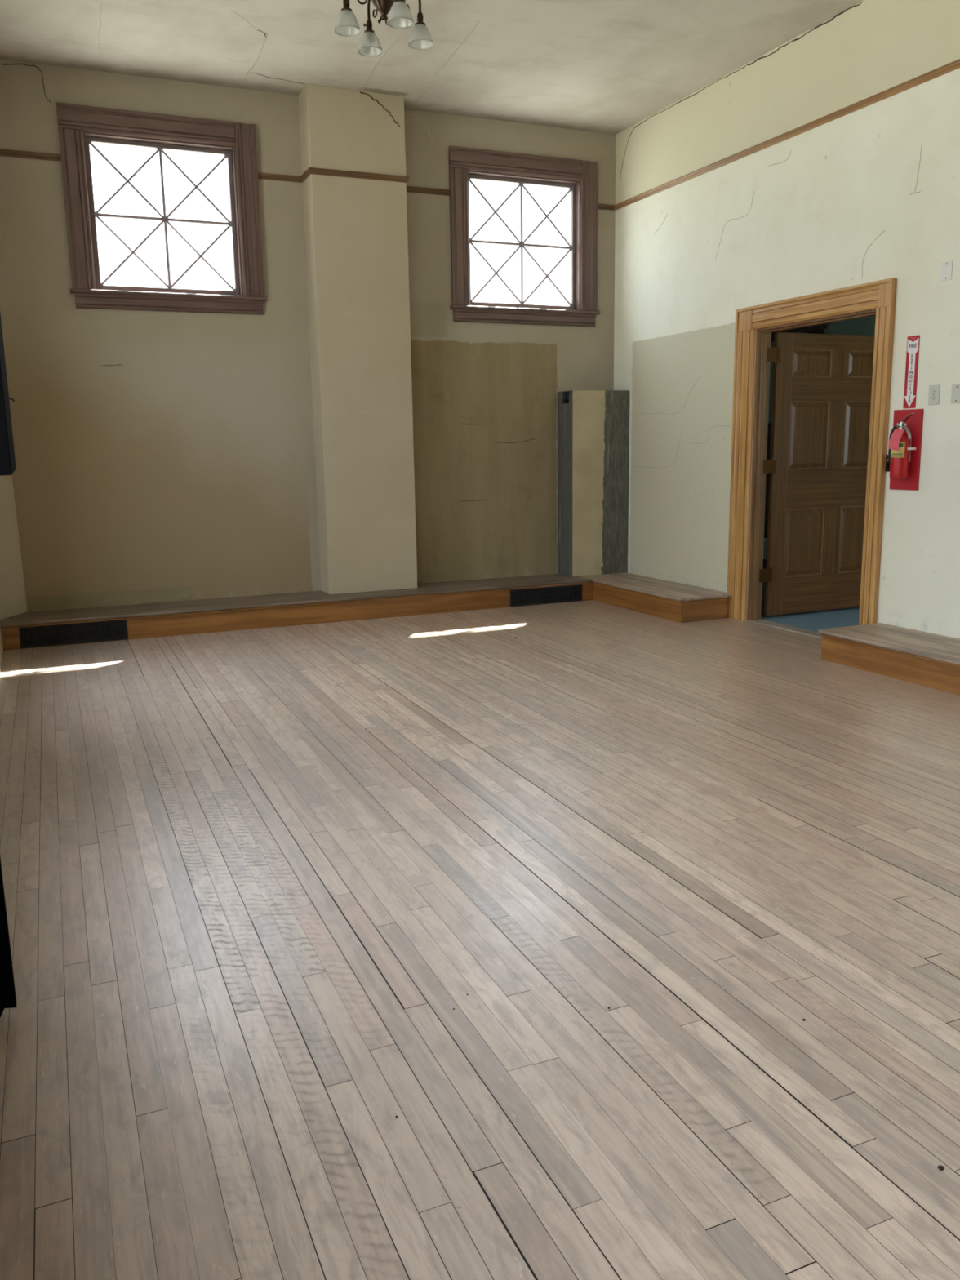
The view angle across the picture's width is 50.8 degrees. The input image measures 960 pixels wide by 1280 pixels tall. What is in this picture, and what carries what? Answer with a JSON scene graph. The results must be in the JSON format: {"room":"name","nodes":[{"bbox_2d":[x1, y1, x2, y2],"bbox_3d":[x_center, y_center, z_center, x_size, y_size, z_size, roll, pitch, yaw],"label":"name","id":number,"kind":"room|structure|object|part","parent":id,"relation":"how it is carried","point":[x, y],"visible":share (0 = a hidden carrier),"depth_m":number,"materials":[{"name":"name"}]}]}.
{"room":"community hall","nodes":[
{"label":"community hall","id":0,"kind":"room"},
{"bbox_2d":[0,614,3,672],"bbox_3d":[-1.707,-1.186,2.419,0.400,4.622,11.500,-6,12,-23],"label":"wall","id":1,"kind":"structure","parent":0,"point":[1,639],"depth_m":7.37,"materials":[{"name":"paint"}]},
{"bbox_2d":[0,475,27,619],"bbox_3d":[-3.686,-2.202,7.551,0.186,4.098,0.330,-6,12,-23],"label":"wall","id":2,"kind":"structure","parent":0,"point":[12,590],"depth_m":7.87,"materials":[{"name":"paint"}]},
{"bbox_2d":[0,312,16,475],"bbox_3d":[-2.099,-1.446,4.129,0.271,1.540,1.420,-6,12,-23],"label":"wall display","id":3,"kind":"object","parent":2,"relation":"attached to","point":[7,460],"visible":1,"depth_m":3.67,"materials":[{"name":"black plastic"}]},
{"bbox_2d":[0,58,615,612],"bbox_3d":[-1.409,-2.438,8.918,6.270,4.622,0.381,-6,12,-23],"label":"wall","id":4,"kind":"structure","parent":0,"point":[161,456],"depth_m":8.48,"materials":[{"name":"paint"}]},
{"bbox_2d":[0,148,61,161],"bbox_3d":[-3.447,-3.635,7.565,0.574,0.045,0.021,-6,12,-23],"label":"trim","id":5,"kind":"structure","parent":4,"relation":"attached to","point":[6,153],"depth_m":7.59,"materials":[{"name":"brown wood"}]},
{"bbox_2d":[56,102,266,315],"bbox_3d":[-2.529,-3.391,8.108,1.521,1.471,0.282,-6,12,-23],"label":"window","id":6,"kind":"structure","parent":4,"relation":"in","point":[79,126],"depth_m":8.02,"materials":[{"name":"brown wood"}]},
{"bbox_3d":[-3.092,-3.299,7.771,0.172,1.158,0.046,-6,12,-23],"label":"casing","id":7,"kind":"part","parent":6,"relation":"part of","materials":[{"name":"brown wood"}]},
{"bbox_3d":[-2.577,-4.005,7.871,1.321,0.175,0.046,-6,12,-23],"label":"head casing","id":8,"kind":"part","parent":6,"relation":"part of","materials":[{"name":"brown wood"}]},
{"bbox_3d":[-2.532,-3.371,8.128,1.123,1.144,0.046,-6,12,-23],"label":"sash","id":9,"kind":"part","parent":6,"relation":"part of","materials":[{"name":"paint"}]},
{"bbox_3d":[-1.888,-3.503,8.271,0.168,1.333,0.046,-6,12,-23],"label":"casing","id":10,"kind":"part","parent":6,"relation":"part of","materials":[{"name":"brown wood"}]},
{"bbox_2d":[448,145,600,326],"bbox_3d":[0.387,-3.678,9.357,1.521,1.471,0.282,-6,12,-23],"label":"window","id":11,"kind":"structure","parent":4,"relation":"in","point":[580,177],"depth_m":9.30,"materials":[{"name":"brown wood"}]},
{"bbox_3d":[-0.177,-3.586,9.021,0.172,1.158,0.046,-6,12,-23],"label":"casing","id":12,"kind":"part","parent":11,"relation":"part of","materials":[{"name":"brown wood"}]},
{"bbox_3d":[0.339,-4.292,9.120,1.321,0.175,0.046,-6,12,-23],"label":"head casing","id":13,"kind":"part","parent":11,"relation":"part of","materials":[{"name":"brown wood"}]},
{"bbox_3d":[0.384,-3.658,9.377,1.123,1.144,0.046,-6,12,-23],"label":"sash","id":14,"kind":"part","parent":11,"relation":"part of","materials":[{"name":"paint"}]},
{"bbox_3d":[1.027,-3.790,9.521,0.168,1.333,0.046,-6,12,-23],"label":"casing","id":15,"kind":"part","parent":11,"relation":"part of","materials":[{"name":"brown wood"}]},
{"bbox_2d":[557,390,630,576],"bbox_3d":[1.088,-1.519,9.825,0.648,1.746,0.298,-6,12,-23],"label":"pillar","id":16,"kind":"structure","parent":4,"relation":"attached to","point":[593,426],"depth_m":9.70,"materials":[{"name":"paint"}]},
{"bbox_3d":[0.822,-1.494,9.717,0.006,1.746,0.287,-6,12,-23],"label":"panel","id":17,"kind":"part","parent":16,"relation":"part of","materials":[{"name":"grey metal"}]},
{"bbox_2d":[598,203,614,210],"bbox_3d":[1.182,-4.091,9.549,0.191,0.045,0.021,-6,12,-23],"label":"trim","id":18,"kind":"structure","parent":4,"relation":"attached to","point":[604,206],"depth_m":9.55,"materials":[{"name":"brown wood"}]},
{"bbox_2d":[297,84,417,594],"bbox_3d":[-1.027,-2.467,8.707,0.815,4.098,0.297,-6,12,-23],"label":"pillar","id":19,"kind":"structure","parent":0,"point":[356,238],"depth_m":8.55,"materials":[{"name":"paint"}]},
{"bbox_2d":[257,167,449,195],"bbox_3d":[-0.985,-3.847,8.462,1.696,0.045,0.317,-6,12,-23],"label":"trim","id":20,"kind":"structure","parent":19,"relation":"attached to","point":[309,171],"depth_m":8.34,"materials":[{"name":"brown wood"}]},
{"bbox_2d":[0,0,863,134],"bbox_3d":[0.888,-3.644,3.280,6.270,0.201,11.980,-6,12,-23],"label":"ceiling","id":21,"kind":"structure","parent":0,"point":[602,66],"depth_m":7.30,"materials":[{"name":"paint"}]},
{"bbox_2d":[333,0,433,57],"bbox_3d":[-0.502,-3.503,5.192,0.433,0.754,0.430,2,11,17],"label":"chandelier","id":22,"kind":"object","parent":21,"relation":"hanging from","point":[400,17],"visible":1,"depth_m":5.23,"materials":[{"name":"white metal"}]},
{"bbox_2d":[341,0,351,10],"bbox_3d":[-0.679,-3.233,5.145,0.057,0.067,0.061,-6,12,-23],"label":"socket","id":23,"kind":"object","parent":22,"relation":"attached to","point":[345,2],"depth_m":5.13,"materials":[{"name":"brown metal"}]},
{"bbox_3d":[-0.679,-3.158,5.161,0.142,0.096,0.137,-6,12,-23],"label":"lamp shade","id":24,"kind":"part","parent":22,"relation":"part of","materials":[{"name":"white glass"}]},
{"bbox_2d":[363,19,374,32],"bbox_3d":[-0.595,-3.287,5.418,0.061,0.067,0.057,-6,12,-23],"label":"socket","id":25,"kind":"object","parent":22,"relation":"attached to","point":[369,24],"depth_m":5.40,"materials":[{"name":"brown metal"}]},
{"bbox_3d":[-0.592,-3.212,5.434,0.142,0.096,0.137,-6,12,-23],"label":"lamp shade","id":26,"kind":"part","parent":22,"relation":"part of","materials":[{"name":"white glass"}]},
{"bbox_3d":[-0.557,-3.358,5.332,0.014,0.113,0.178,-7,12,-27],"label":"arm","id":27,"kind":"part","parent":22,"relation":"part of","materials":[{"name":"brown metal"}]},
{"bbox_3d":[-0.401,-3.146,5.075,0.142,0.096,0.137,-6,12,-23],"label":"lamp shade","id":28,"kind":"part","parent":22,"relation":"part of","materials":[{"name":"white glass"}]},
{"bbox_3d":[-0.389,-3.351,5.280,0.178,0.113,0.014,-7,12,-27],"label":"arm","id":29,"kind":"part","parent":22,"relation":"part of","materials":[{"name":"brown metal"}]},
{"bbox_2d":[414,11,425,25],"bbox_3d":[-0.316,-3.275,5.335,0.057,0.067,0.061,-6,12,-23],"label":"socket","id":30,"kind":"object","parent":22,"relation":"attached to","point":[420,15],"depth_m":5.32,"materials":[{"name":"brown metal"}]},
{"bbox_3d":[-0.314,-3.200,5.348,0.142,0.096,0.137,-6,12,-23],"label":"lamp shade","id":31,"kind":"part","parent":22,"relation":"part of","materials":[{"name":"white glass"}]},
{"bbox_2d":[0,600,959,1279],"bbox_3d":[1.024,0.728,4.159,5.620,0.120,11.200,-6,12,-23],"label":"floor","id":32,"kind":"structure","parent":0,"point":[255,881],"depth_m":2.92,"materials":[{"name":"brown wood"}]},
{"bbox_2d":[0,857,16,1017],"bbox_3d":[-1.285,0.529,2.552,0.128,0.950,0.030,-6,12,-23],"label":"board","id":33,"kind":"object","parent":32,"relation":"on","point":[7,990],"visible":1,"depth_m":2.62,"materials":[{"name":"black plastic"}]},
{"bbox_2d":[0,572,732,650],"bbox_3d":[-0.832,-0.197,8.277,5.618,0.204,1.982,-6,12,-23],"label":"raised step","id":34,"kind":"structure","parent":32,"relation":"on","point":[676,602],"depth_m":8.56,"materials":[{"name":"brown wood"}]},
{"bbox_2d":[18,619,128,648],"bbox_3d":[-3.123,-0.057,7.791,0.773,0.174,0.008,-6,12,-23],"label":"grille","id":35,"kind":"object","parent":34,"relation":"attached to","point":[108,630],"visible":1,"depth_m":7.79,"materials":[{"name":"black metal"}]},
{"bbox_2d":[510,584,582,606],"bbox_3d":[0.621,-0.413,9.398,0.752,0.152,0.008,-6,12,-23],"label":"grille","id":36,"kind":"object","parent":34,"relation":"attached to","point":[526,597],"visible":1,"depth_m":9.39,"materials":[{"name":"black metal"}]},
{"bbox_2d":[817,622,959,695],"bbox_3d":[4.061,0.637,3.518,0.546,0.204,7.613,-6,12,-23],"label":"raised step","id":37,"kind":"structure","parent":32,"relation":"on","point":[932,660],"depth_m":6.34,"materials":[{"name":"brown wood"}]},
{"bbox_2d":[937,1164,944,1170],"bbox_3d":[0.934,1.070,2.050,0.013,0.007,0.012,5,13,30],"label":"crumb","id":38,"kind":"object","parent":32,"relation":"on","point":[940,1167],"visible":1,"depth_m":2.05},
{"bbox_2d":[613,0,959,639],"bbox_3d":[3.675,-1.711,4.726,0.121,4.632,11.500,-6,12,-23],"label":"wall","id":39,"kind":"structure","parent":0,"point":[869,193],"depth_m":7.45,"materials":[{"name":"paint"}]},
{"bbox_2d":[613,58,959,210],"bbox_3d":[3.528,-3.171,4.558,0.021,0.045,11.200,-6,12,-23],"label":"trim","id":40,"kind":"structure","parent":39,"relation":"attached to","point":[953,65],"depth_m":7.22,"materials":[{"name":"brown wood"}]},
{"bbox_2d":[727,277,897,638],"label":"door frame","id":41,"kind":"structure","parent":39,"relation":"in","point":[825,467],"depth_m":8.28,"materials":[{"name":"brown wood"}]},
{"bbox_3d":[2.123,-1.313,8.232,0.044,2.320,0.208,-6,12,-23],"label":"casing","id":42,"kind":"part","parent":41,"relation":"part of","materials":[{"name":"brown wood"}]},
{"bbox_3d":[2.717,-0.822,8.510,0.418,0.578,0.032,-6,12,-23],"label":"panel","id":43,"kind":"part","parent":41,"relation":"part of","materials":[{"name":"brown wood"}]},
{"bbox_3d":[2.703,-1.688,8.344,0.418,0.563,0.032,-6,12,-23],"label":"panel","id":44,"kind":"part","parent":41,"relation":"part of","materials":[{"name":"brown wood"}]},
{"bbox_3d":[2.694,-2.255,8.235,0.418,0.228,0.032,-6,12,-23],"label":"panel","id":45,"kind":"part","parent":41,"relation":"part of","materials":[{"name":"brown wood"}]},
{"bbox_3d":[2.402,-2.413,7.330,0.042,0.171,1.315,-6,12,-23],"label":"head casing","id":46,"kind":"part","parent":41,"relation":"part of","materials":[{"name":"brown wood"}]},
{"bbox_3d":[2.989,-0.414,8.707,0.988,0.312,0.043,-6,12,-23],"label":"rail","id":47,"kind":"part","parent":41,"relation":"part of","materials":[{"name":"brown wood"}]},
{"bbox_3d":[2.975,-1.285,8.540,0.988,0.320,0.043,-6,12,-23],"label":"rail","id":48,"kind":"part","parent":41,"relation":"part of","materials":[{"name":"brown wood"}]},
{"bbox_3d":[2.962,-2.080,8.387,0.988,0.190,0.043,-6,12,-23],"label":"rail","id":49,"kind":"part","parent":41,"relation":"part of","materials":[{"name":"brown wood"}]},
{"bbox_3d":[2.956,-2.448,8.316,0.988,0.120,0.043,-6,12,-23],"label":"rail","id":50,"kind":"part","parent":41,"relation":"part of","materials":[{"name":"brown wood"}]},
{"bbox_3d":[3.246,-0.874,8.737,0.418,0.578,0.032,-6,12,-23],"label":"panel","id":51,"kind":"part","parent":41,"relation":"part of","materials":[{"name":"brown wood"}]},
{"bbox_3d":[3.232,-1.740,8.571,0.418,0.563,0.032,-6,12,-23],"label":"panel","id":52,"kind":"part","parent":41,"relation":"part of","materials":[{"name":"brown wood"}]},
{"bbox_3d":[3.223,-2.307,8.462,0.418,0.228,0.032,-6,12,-23],"label":"panel","id":53,"kind":"part","parent":41,"relation":"part of","materials":[{"name":"brown wood"}]},
{"bbox_3d":[2.704,-1.074,6.931,0.044,2.320,0.150,-6,12,-23],"label":"casing","id":54,"kind":"part","parent":41,"relation":"part of","materials":[{"name":"brown wood"}]},
{"bbox_2d":[885,454,890,471],"bbox_3d":[2.756,-1.193,6.819,0.014,0.112,0.056,-6,12,-23],"label":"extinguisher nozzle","id":55,"kind":"object","parent":39,"relation":"attached to","point":[887,464],"visible":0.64,"depth_m":6.83,"materials":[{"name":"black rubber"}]},
{"bbox_2d":[888,408,924,490],"bbox_3d":[2.812,-1.255,6.674,0.014,0.520,0.238,-6,12,-23],"label":"board","id":56,"kind":"object","parent":39,"relation":"attached to","point":[914,423],"visible":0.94,"depth_m":6.62,"materials":[{"name":"red wood"}]},
{"bbox_2d":[887,413,915,478],"bbox_3d":[2.744,-1.268,6.607,0.163,0.413,0.164,-6,12,-23],"label":"fire extinguisher","id":57,"kind":"object","parent":56,"relation":"attached to","point":[900,447],"visible":1,"depth_m":6.58,"materials":[{"name":"red metal"}]},
{"bbox_3d":[2.762,-1.432,6.553,0.024,0.070,0.108,-6,12,-23],"label":"lever","id":58,"kind":"part","parent":57,"relation":"part of","materials":[{"name":"silver metal"}]},
{"bbox_3d":[2.769,-1.349,6.556,0.022,0.091,0.057,-6,12,-23],"label":"carry handle","id":59,"kind":"part","parent":57,"relation":"part of","materials":[{"name":"metal"}]},
{"bbox_2d":[902,334,919,408],"bbox_3d":[2.809,-1.743,6.583,0.004,0.457,0.102,-6,12,-23],"label":"fire sign","id":60,"kind":"object","parent":39,"relation":"attached to","point":[913,342],"visible":1,"depth_m":6.58,"materials":[{"name":"red plastic"}]},
{"bbox_2d":[928,384,940,404],"bbox_3d":[2.888,-1.558,6.433,0.009,0.122,0.082,-6,12,-23],"label":"power outlet","id":61,"kind":"object","parent":39,"relation":"attached to","point":[934,390],"visible":1,"depth_m":6.43,"materials":[{"name":"grey plastic"}]},
{"bbox_2d":[940,260,952,281],"bbox_3d":[2.890,-2.285,6.263,0.009,0.112,0.082,-6,12,-23],"label":"blank plate","id":62,"kind":"object","parent":39,"relation":"attached to","point":[946,267],"visible":1,"depth_m":6.26,"materials":[{"name":"white plastic"}]},
{"bbox_2d":[951,384,959,403],"bbox_3d":[2.959,-1.528,6.275,0.009,0.114,0.082,-6,12,-23],"label":"blank plate","id":63,"kind":"object","parent":39,"relation":"attached to","point":[955,394],"visible":1,"depth_m":6.28,"materials":[{"name":"grey plastic"}]},
{"bbox_2d":[760,567,859,631],"bbox_3d":[3.933,-0.093,8.194,2.780,0.119,8.000,-6,12,-23],"label":"floor","id":64,"kind":"structure","parent":0,"point":[814,621],"depth_m":8.43,"materials":[{"name":"blue carpet"}]},
{"bbox_2d":[768,315,875,422],"bbox_3d":[4.904,-1.821,8.309,0.200,3.201,8.000,-6,12,-23],"label":"wall","id":65,"kind":"structure","parent":0,"point":[865,326],"depth_m":10.38,"materials":[{"name":"paint"}]},
{"bbox_2d":[763,537,767,559],"bbox_3d":[3.341,-1.048,11.630,0.105,0.240,0.180,-6,12,-23],"label":"wall box","id":66,"kind":"object","parent":65,"relation":"attached to","point":[765,539],"visible":0.04,"depth_m":11.64,"materials":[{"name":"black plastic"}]},
{"bbox_2d":[762,422,771,568],"bbox_3d":[3.759,-1.486,10.745,0.045,1.660,2.395,-6,12,-23],"label":"trim","id":67,"kind":"structure","parent":65,"relation":"attached to","point":[769,424],"depth_m":11.70,"materials":[{"name":"brown wood"}]},
{"bbox_2d":[771,323,830,342],"bbox_3d":[3.424,-3.367,11.025,0.100,0.140,0.995,-6,12,-23],"label":"trim","id":68,"kind":"structure","parent":65,"relation":"attached to","point":[817,329],"depth_m":10.79,"materials":[{"name":"brown wood"}]}
]}

